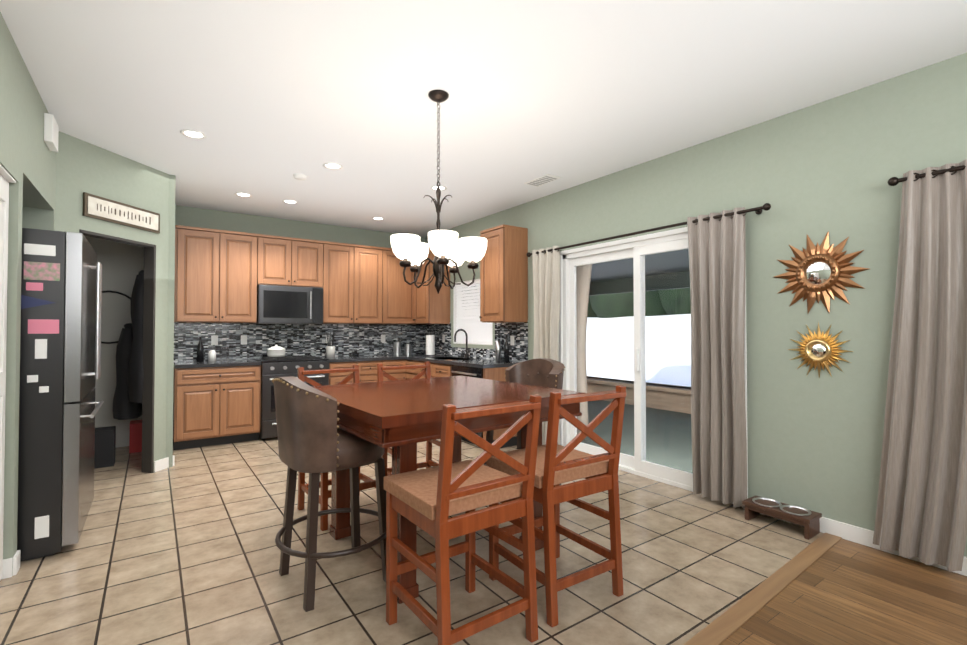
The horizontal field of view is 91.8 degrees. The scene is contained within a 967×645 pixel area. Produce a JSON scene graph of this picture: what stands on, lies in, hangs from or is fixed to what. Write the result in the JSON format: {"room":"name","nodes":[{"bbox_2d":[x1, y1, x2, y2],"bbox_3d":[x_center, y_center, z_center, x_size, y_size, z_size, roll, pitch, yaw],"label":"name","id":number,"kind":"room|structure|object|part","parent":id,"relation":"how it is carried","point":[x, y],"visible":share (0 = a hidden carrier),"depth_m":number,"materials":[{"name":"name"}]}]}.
{"room":"kitchen","nodes":[
{"label":"kitchen","id":0,"kind":"room"},
{"bbox_2d":[0,12,55,575],"bbox_3d":[-1.326,-0.087,0.218,0.750,2.740,7.330,1,-1,-35],"label":"wall","id":1,"kind":"structure","parent":0,"point":[27,160],"depth_m":2.46,"materials":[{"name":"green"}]},
{"bbox_2d":[0,165,15,579],"bbox_3d":[-2.061,0.274,1.804,0.118,2.041,1.469,1,-1,-35],"label":"bifold closet door","id":2,"kind":"structure","parent":1,"relation":"in","point":[6,178],"depth_m":2.37,"materials":[{"name":"white"}]},
{"bbox_2d":[44,113,58,151],"bbox_3d":[-2.873,-1.260,3.118,0.044,0.180,0.220,1,-1,-35],"label":"door chime","id":3,"kind":"object","parent":1,"relation":"attached to","point":[51,131],"visible":1,"depth_m":3.04,"materials":[{"name":"white plastic"}]},
{"bbox_2d":[55,131,168,472],"bbox_3d":[-3.079,-0.026,3.920,0.104,2.740,1.089,0,-1,10],"label":"wall","id":4,"kind":"structure","parent":0,"point":[82,166],"depth_m":4.16,"materials":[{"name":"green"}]},
{"bbox_2d":[83,192,159,233],"bbox_3d":[-3.012,-0.906,3.939,0.026,0.180,0.680,0,-1,10],"label":"sign","id":5,"kind":"object","parent":4,"relation":"attached to","point":[104,209],"visible":1,"depth_m":3.88,"materials":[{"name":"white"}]},
{"bbox_2d":[85,236,143,446],"bbox_3d":[-3.864,-0.024,4.088,1.730,2.740,1.920,1,-1,-35],"label":"wall","id":6,"kind":"structure","parent":0,"point":[122,265],"depth_m":5.11,"materials":[{"name":"grey"}]},
{"bbox_2d":[101,290,130,343],"bbox_3d":[-4.053,-0.058,5.075,0.581,0.581,0.024,1,-1,-35],"label":"hoop","id":7,"kind":"object","parent":6,"relation":"hanging from","point":[120,293],"visible":0.29,"depth_m":5.09,"materials":[{"name":"black"}]},
{"bbox_2d":[113,270,143,419],"bbox_3d":[-3.407,0.220,4.601,0.364,1.430,0.998,1,-1,-35],"label":"coat","id":8,"kind":"object","parent":6,"relation":"hanging from","point":[127,401],"visible":0.52,"depth_m":4.39,"materials":[{"name":"black fabric"}]},
{"bbox_2d":[166,175,175,466],"bbox_3d":[-3.310,-0.011,4.889,0.100,2.740,1.250,1,-1,-35],"label":"wall","id":9,"kind":"structure","parent":0,"point":[170,339],"depth_m":4.39,"materials":[{"name":"paint"}]},
{"bbox_2d":[175,205,424,247],"bbox_3d":[-3.056,0.006,5.907,5.150,2.740,0.120,1,-1,-35],"label":"wall","id":10,"kind":"structure","parent":0,"point":[211,219],"depth_m":6.11,"materials":[{"name":"green paint"}]},
{"bbox_2d":[174,225,228,323],"bbox_3d":[-3.299,-0.537,5.449,0.495,1.070,0.357,1,-1,-35],"label":"upper cabinet","id":11,"kind":"object","parent":10,"relation":"attached to","point":[201,286],"depth_m":5.31,"materials":[{"name":"brown wood"}]},
{"bbox_2d":[225,231,264,323],"bbox_3d":[-2.986,-0.533,5.670,0.528,1.070,0.357,1,-1,-35],"label":"upper cabinet","id":12,"kind":"object","parent":10,"relation":"attached to","point":[255,314],"depth_m":5.56,"materials":[{"name":"brown wood"}]},
{"bbox_2d":[265,235,296,283],"bbox_3d":[-2.637,-0.759,5.920,0.454,0.610,0.357,1,-1,-35],"label":"upper cabinet","id":13,"kind":"object","parent":10,"relation":"attached to","point":[280,252],"depth_m":5.80,"materials":[{"name":"brown wood"}]},
{"bbox_2d":[257,284,312,323],"bbox_3d":[-2.534,-0.216,5.929,0.622,0.465,0.447,1,-1,-35],"label":"microwave","id":14,"kind":"object","parent":10,"relation":"attached to","point":[276,303],"depth_m":5.77,"materials":[{"name":"grey metal"}]},
{"bbox_2d":[297,238,324,287],"bbox_3d":[-2.371,-0.756,6.108,0.454,0.610,0.357,1,-1,-35],"label":"upper cabinet","id":15,"kind":"object","parent":10,"relation":"attached to","point":[310,253],"depth_m":6.01,"materials":[{"name":"brown wood"}]},
{"bbox_2d":[325,241,360,323],"bbox_3d":[-2.018,-0.522,6.354,0.538,1.070,0.357,1,-1,-35],"label":"upper cabinet","id":16,"kind":"object","parent":10,"relation":"attached to","point":[342,260],"depth_m":6.24,"materials":[{"name":"brown wood"}]},
{"bbox_2d":[174,322,527,361],"bbox_3d":[-1.549,-0.005,5.384,3.287,0.915,2.467,1,-1,-35],"label":"backsplash","id":17,"kind":"structure","parent":10,"relation":"attached to","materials":[{"name":"tile"}]},
{"bbox_2d":[361,245,376,323],"bbox_3d":[-1.684,-0.518,6.590,0.539,1.070,0.357,1,-1,-35],"label":"upper cabinet","id":18,"kind":"object","parent":10,"relation":"attached to","point":[368,253],"depth_m":6.45,"materials":[{"name":"brown wood"}]},
{"bbox_2d":[377,247,412,323],"bbox_3d":[-1.318,-0.514,6.828,0.589,1.070,0.391,1,-1,-35],"label":"upper cabinet","id":19,"kind":"object","parent":10,"relation":"attached to","point":[394,295],"depth_m":6.65,"materials":[{"name":"brown wood"}]},
{"bbox_2d":[0,437,823,644],"bbox_3d":[-1.393,1.369,3.634,5.270,0.060,5.716,1,-1,-35],"label":"floor","id":20,"kind":"structure","parent":0,"point":[184,550],"depth_m":2.49,"materials":[{"name":"beige tile"}]},
{"bbox_2d":[17,228,103,561],"bbox_3d":[-2.909,0.404,2.868,0.871,1.845,0.903,1,-1,-35],"label":"fridge","id":21,"kind":"object","parent":20,"relation":"on","point":[60,332],"visible":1,"depth_m":2.66,"materials":[{"name":"black metal"}]},
{"bbox_2d":[94,426,115,468],"bbox_3d":[-3.626,1.182,4.450,0.200,0.340,0.230,1,-1,-35],"label":"bag","id":22,"kind":"object","parent":20,"relation":"on","point":[105,446],"depth_m":4.38,"materials":[{"name":"black fabric"}]},
{"bbox_2d":[129,420,141,452],"bbox_3d":[-3.669,1.212,5.031,0.200,0.300,0.230,1,-1,-35],"label":"bag","id":23,"kind":"object","parent":20,"relation":"on","point":[135,438],"depth_m":4.91,"materials":[{"name":"red fabric"}]},
{"bbox_2d":[173,364,260,449],"bbox_3d":[-3.082,0.931,5.413,0.836,0.875,0.628,1,-1,-35],"label":"base cabinet","id":24,"kind":"object","parent":20,"relation":"on","point":[218,404],"depth_m":5.15,"materials":[{"name":"brown wood"}]},
{"bbox_2d":[174,352,432,367],"bbox_3d":[-2.072,0.467,6.116,3.288,0.075,0.657,1,-1,-35],"label":"countertop","id":25,"kind":"structure","parent":24,"relation":"on","point":[256,359],"depth_m":5.76,"materials":[{"name":"black stone"}]},
{"bbox_2d":[267,344,285,356],"bbox_3d":[-2.566,0.347,5.806,0.220,0.152,0.220,1,-1,-35],"label":"pot","id":26,"kind":"object","parent":25,"relation":"on","point":[275,351],"depth_m":5.73,"materials":[{"name":"white ceramic"}]},
{"bbox_2d":[425,333,435,355],"bbox_3d":[-0.759,0.309,6.680,0.160,0.330,0.160,1,-1,-35],"label":"paper towel","id":27,"kind":"object","parent":25,"relation":"on","point":[430,339],"depth_m":6.63,"materials":[{"name":"white paper"}]},
{"bbox_2d":[261,360,332,438],"bbox_3d":[-2.414,0.925,5.859,0.760,0.900,0.670,1,-1,-35],"label":"range","id":28,"kind":"object","parent":20,"relation":"on","point":[270,369],"depth_m":5.44,"materials":[{"name":"black metal"}]},
{"bbox_2d":[272,376,385,611],"bbox_3d":[-0.769,0.796,2.440,0.577,1.052,0.576,1,-1,-38],"label":"stool","id":29,"kind":"object","parent":20,"relation":"on","point":[314,440],"visible":1,"depth_m":2.20,"materials":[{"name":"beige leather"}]},
{"bbox_2d":[297,365,386,530],"bbox_3d":[-1.009,0.829,3.331,0.470,1.012,0.543,1,-1,-39],"label":"x-stool","id":30,"kind":"object","parent":20,"relation":"on","point":[325,483],"visible":0.35,"depth_m":3.33,"materials":[{"name":"brown wood"}]},
{"bbox_2d":[329,360,364,384],"bbox_3d":[-1.937,0.944,6.221,0.427,0.875,0.628,1,-1,-35],"label":"base cabinet","id":31,"kind":"object","parent":20,"relation":"on","point":[334,378],"depth_m":5.97,"materials":[{"name":"brown wood"}]},
{"bbox_2d":[365,360,388,381],"bbox_3d":[-1.672,0.947,6.409,0.476,0.875,0.628,1,-1,-35],"label":"base cabinet","id":32,"kind":"object","parent":20,"relation":"on","point":[370,365],"depth_m":6.19,"materials":[{"name":"brown wood"}]},
{"bbox_2d":[389,360,400,380],"bbox_3d":[-1.404,0.950,6.598,0.436,0.875,0.628,1,-1,-35],"label":"base cabinet","id":33,"kind":"object","parent":20,"relation":"on","point":[396,373],"depth_m":6.38,"materials":[{"name":"brown wood"}]},
{"bbox_2d":[377,362,439,475],"bbox_3d":[-0.530,0.834,3.682,0.470,1.012,0.543,1,-1,-32],"label":"x-stool","id":34,"kind":"object","parent":20,"relation":"on","point":[429,462],"visible":0.15,"depth_m":3.89,"materials":[{"name":"brown wood"}]},
{"bbox_2d":[401,360,420,379],"bbox_3d":[-0.740,0.948,6.477,0.686,0.875,0.508,1,-1,-35],"label":"base cabinet","id":35,"kind":"object","parent":20,"relation":"on","point":[406,374],"depth_m":6.37,"materials":[{"name":"brown wood"}]},
{"bbox_2d":[421,360,428,377],"bbox_3d":[-0.489,0.943,6.173,0.627,0.875,0.535,1,-1,-35],"label":"base cabinet","id":36,"kind":"object","parent":20,"relation":"on","point":[422,361],"depth_m":6.05,"materials":[{"name":"brown wood"}]},
{"bbox_2d":[429,360,448,377],"bbox_3d":[-0.268,0.938,5.860,0.627,0.875,0.484,1,-1,-35],"label":"base cabinet","id":37,"kind":"object","parent":20,"relation":"on","point":[437,370],"depth_m":5.73,"materials":[{"name":"brown wood"}]},
{"bbox_2d":[311,376,584,603],"bbox_3d":[-0.303,0.869,2.854,1.280,0.915,1.280,1,-1,-37],"label":"dining table","id":38,"kind":"object","parent":20,"relation":"on","point":[402,418],"visible":0.62,"depth_m":2.42,"materials":[{"name":"brown wood"}]},
{"bbox_2d":[384,394,541,644],"bbox_3d":[-0.094,0.807,1.997,0.470,1.012,0.543,1,-1,-36],"label":"chair","id":39,"kind":"object","parent":20,"relation":"on","point":[429,501],"visible":1,"depth_m":1.89,"materials":[{"name":"brown wood"}]},
{"bbox_2d":[449,364,516,447],"bbox_3d":[0.065,0.933,5.397,0.618,0.870,0.651,1,-1,-35],"label":"base cabinet","id":40,"kind":"object","parent":20,"relation":"on","point":[498,374],"depth_m":5.10,"materials":[{"name":"brown wood"}]},
{"bbox_2d":[405,356,525,367],"bbox_3d":[-0.279,0.481,5.880,0.632,0.040,1.845,1,-1,-35],"label":"countertop","id":41,"kind":"structure","parent":40,"relation":"on","point":[474,361],"depth_m":5.37,"materials":[{"name":"black stone"}]},
{"bbox_2d":[429,356,468,359],"bbox_3d":[-0.423,0.580,6.061,0.428,0.227,0.758,1,-1,-35],"label":"sink","id":42,"kind":"object","parent":41,"relation":"in","point":[430,357],"depth_m":6.39,"materials":[{"name":"metal"}]},
{"bbox_2d":[453,329,472,355],"bbox_3d":[-0.267,0.274,6.130,0.220,0.382,0.132,1,-1,-35],"label":"faucet","id":43,"kind":"object","parent":41,"relation":"on","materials":[{"name":"black metal"}]},
{"bbox_2d":[484,358,564,484],"bbox_3d":[0.295,0.815,3.621,0.577,1.052,0.576,1,-1,-43],"label":"stool","id":44,"kind":"object","parent":20,"relation":"on","point":[545,372],"visible":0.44,"depth_m":3.76,"materials":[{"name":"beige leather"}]},
{"bbox_2d":[486,385,625,626],"bbox_3d":[0.359,0.812,2.341,0.470,1.012,0.543,1,-1,-33],"label":"chair","id":45,"kind":"object","parent":20,"relation":"on","point":[557,465],"visible":0.94,"depth_m":2.21,"materials":[{"name":"brown wood"}]},
{"bbox_2d":[742,495,821,539],"bbox_3d":[1.942,1.263,3.062,0.185,0.134,0.400,1,-1,-35],"label":"stand","id":46,"kind":"object","parent":20,"relation":"on","point":[807,519],"visible":1,"depth_m":3.00,"materials":[{"name":"brown wood"}]},
{"bbox_2d":[0,0,966,236],"bbox_3d":[-0.303,-1.476,2.139,5.270,0.100,9.490,1,-1,-35],"label":"ceiling","id":47,"kind":"structure","parent":0,"point":[268,98],"depth_m":2.77,"materials":[{"name":"white paint"}]},
{"bbox_2d":[180,129,206,138],"bbox_3d":[-2.155,-1.401,3.486,0.166,0.006,0.180,1,-1,-35],"label":"recessed light","id":48,"kind":"object","parent":47,"relation":"in","point":[182,131],"depth_m":3.49,"materials":[{"name":"white metal"}]},
{"bbox_2d":[234,192,251,196],"bbox_3d":[-2.582,-1.375,5.038,0.167,0.006,0.178,1,-1,-35],"label":"recessed light","id":49,"kind":"object","parent":47,"relation":"in","point":[236,193],"depth_m":5.03,"materials":[{"name":"white metal"}]},
{"bbox_2d":[282,200,297,203],"bbox_3d":[-2.192,-1.371,5.318,0.169,0.006,0.177,1,-1,-35],"label":"recessed light","id":50,"kind":"object","parent":47,"relation":"in","point":[282,200],"depth_m":5.30,"materials":[{"name":"white metal"}]},
{"bbox_2d":[293,173,306,179],"bbox_3d":[-1.732,-1.373,4.428,0.124,0.030,0.124,1,-1,-35],"label":"smoke detector","id":51,"kind":"object","parent":47,"relation":"attached to","point":[298,176],"visible":1,"depth_m":4.39,"materials":[{"name":"white plastic"}]},
{"bbox_2d":[390,90,486,293],"bbox_3d":[-0.294,-0.794,2.894,0.574,1.236,0.581,1,-1,-35],"label":"pendant chandelier","id":52,"kind":"object","parent":47,"relation":"hanging from","point":[409,250],"visible":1,"depth_m":2.82,"materials":[{"name":"white glass"}]},
{"bbox_2d":[430,185,446,190],"bbox_3d":[-0.462,-1.379,4.802,0.168,0.006,0.177,1,-1,-35],"label":"recessed light","id":53,"kind":"object","parent":47,"relation":"in","point":[431,187],"depth_m":4.79,"materials":[{"name":"white metal"}]},
{"bbox_2d":[524,174,560,186],"bbox_3d":[0.573,-1.380,4.563,0.180,0.010,0.340,1,-1,-35],"label":"ceiling vent","id":54,"kind":"object","parent":47,"relation":"in","point":[542,180],"visible":0.98,"depth_m":4.54,"materials":[{"name":"white plastic"}]},
{"bbox_2d":[425,53,966,556],"bbox_3d":[1.800,-0.032,3.602,0.120,2.740,9.490,1,-1,-35],"label":"wall","id":55,"kind":"structure","parent":0,"point":[819,171],"depth_m":3.05,"materials":[{"name":"green paint"}]},
{"bbox_2d":[413,247,450,323],"bbox_3d":[-0.763,-0.515,6.789,0.392,1.070,0.441,1,-1,-35],"label":"upper cabinet","id":56,"kind":"object","parent":55,"relation":"attached to","point":[429,307],"depth_m":6.63,"materials":[{"name":"brown wood"}]},
{"bbox_2d":[453,279,492,344],"bbox_3d":[-0.111,-0.138,6.300,0.109,0.860,0.940,1,-1,-35],"label":"window","id":57,"kind":"structure","parent":55,"relation":"in","point":[454,310],"depth_m":6.65,"materials":[{"name":"white"}]},
{"bbox_2d":[455,280,491,343],"bbox_3d":[-0.124,-0.138,6.291,0.050,0.833,0.910,1,-1,-35],"label":"window blinds","id":58,"kind":"object","parent":57,"relation":"attached to","point":[473,327],"visible":0.6,"depth_m":6.35,"materials":[{"name":"white"}]},
{"bbox_2d":[479,224,527,323],"bbox_3d":[0.232,-0.537,5.411,0.357,1.070,0.441,1,-1,-35],"label":"upper cabinet","id":59,"kind":"object","parent":55,"relation":"attached to","point":[504,264],"depth_m":5.25,"materials":[{"name":"brown wood"}]},
{"bbox_2d":[526,203,770,256],"bbox_3d":[1.237,-0.767,4.202,0.117,0.052,2.509,1,-1,-35],"label":"curtain rod","id":60,"kind":"object","parent":55,"relation":"attached to","point":[765,207],"visible":0.85,"depth_m":3.80,"materials":[{"name":"brown metal"}]},
{"bbox_2d":[532,246,559,444],"bbox_3d":[0.649,0.268,4.957,0.109,2.115,0.400,1,-1,-35],"label":"curtain","id":61,"kind":"object","parent":60,"relation":"hanging from","point":[546,278],"visible":0.42,"depth_m":4.92,"materials":[{"name":"fabric"}]},
{"bbox_2d":[687,207,746,507],"bbox_3d":[1.710,0.244,3.456,0.112,2.115,0.436,1,-1,-35],"label":"curtain","id":62,"kind":"object","parent":60,"relation":"hanging from","point":[717,257],"visible":0.92,"depth_m":3.44,"materials":[{"name":"fabric"}]},
{"bbox_2d":[559,227,747,508],"bbox_3d":[1.383,0.295,4.171,0.118,2.105,1.900,1,-1,-35],"label":"door frame","id":63,"kind":"structure","parent":55,"relation":"attached to","point":[637,249],"depth_m":4.17,"materials":[{"name":"white plastic"}]},
{"bbox_2d":[787,322,853,376],"bbox_3d":[2.130,0.178,2.986,0.034,0.370,0.370,1,-1,-35],"label":"sunburst mirror","id":64,"kind":"object","parent":55,"relation":"attached to","point":[818,350],"visible":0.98,"depth_m":2.98,"materials":[{"name":"gold glass"}]},
{"bbox_2d":[774,231,869,312],"bbox_3d":[2.125,-0.317,2.991,0.047,0.526,0.540,1,-1,-35],"label":"sunburst mirror","id":65,"kind":"object","parent":55,"relation":"attached to","point":[823,271],"visible":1,"depth_m":2.98,"materials":[{"name":"gold glass"}]},
{"bbox_2d":[760,513,966,575],"bbox_3d":[3.155,1.258,1.545,0.013,0.095,4.360,1,-1,-35],"label":"baseboard","id":66,"kind":"structure","parent":55,"relation":"attached to","point":[855,534],"depth_m":2.83,"materials":[{"name":"white wood"}]},
{"bbox_2d":[873,159,966,571],"bbox_3d":[2.857,0.215,1.874,0.140,2.110,2.104,1,-1,-35],"label":"curtain","id":67,"kind":"object","parent":55,"relation":"attached to","point":[921,512],"visible":0.98,"depth_m":2.51,"materials":[{"name":"grey fabric"}]},
{"bbox_3d":[2.895,-0.805,1.856,0.117,0.052,2.005,1,-1,-35],"label":"curtain rod","id":68,"kind":"part","parent":67,"relation":"part of","materials":[{"name":"brown metal"}]},
{"bbox_2d":[720,539,966,644],"bbox_3d":[1.295,1.307,-0.170,5.270,0.060,3.948,1,-1,-35],"label":"floor","id":69,"kind":"structure","parent":0,"point":[844,592],"depth_m":2.17,"materials":[{"name":"brown wood"}]},
{"bbox_2d":[683,533,841,644],"bbox_3d":[0.159,1.329,1.334,5.150,0.066,0.347,1,-1,-35],"label":"trim strip","id":70,"kind":"object","parent":69,"relation":"on","point":[725,625],"visible":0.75,"depth_m":2.25,"materials":[{"name":"brown wood"}]},
{"label":"outside","id":71,"kind":"structure","parent":0,"visible":0},
{"bbox_2d":[586,314,690,386],"bbox_3d":[16.483,0.742,17.607,40.000,1.930,60.000,1,-1,-35],"label":"snow","id":72,"kind":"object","parent":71,"point":[682,320],"depth_m":12.09,"materials":[{"name":"white snow"}]},
{"bbox_2d":[462,286,690,318],"bbox_3d":[6.707,-1.885,13.718,2.963,4.416,44.980,1,-1,-35],"label":"hedge","id":73,"kind":"object","parent":72,"relation":"on","point":[651,305],"depth_m":14.80,"materials":[{"name":"green plant"}]},
{"bbox_2d":[576,249,692,472],"bbox_3d":[2.155,-0.008,6.270,3.520,3.020,6.800,1,-1,-35],"label":"porch","id":74,"kind":"object","parent":72,"relation":"on","point":[666,414],"depth_m":6.67,"materials":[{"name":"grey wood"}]}
]}

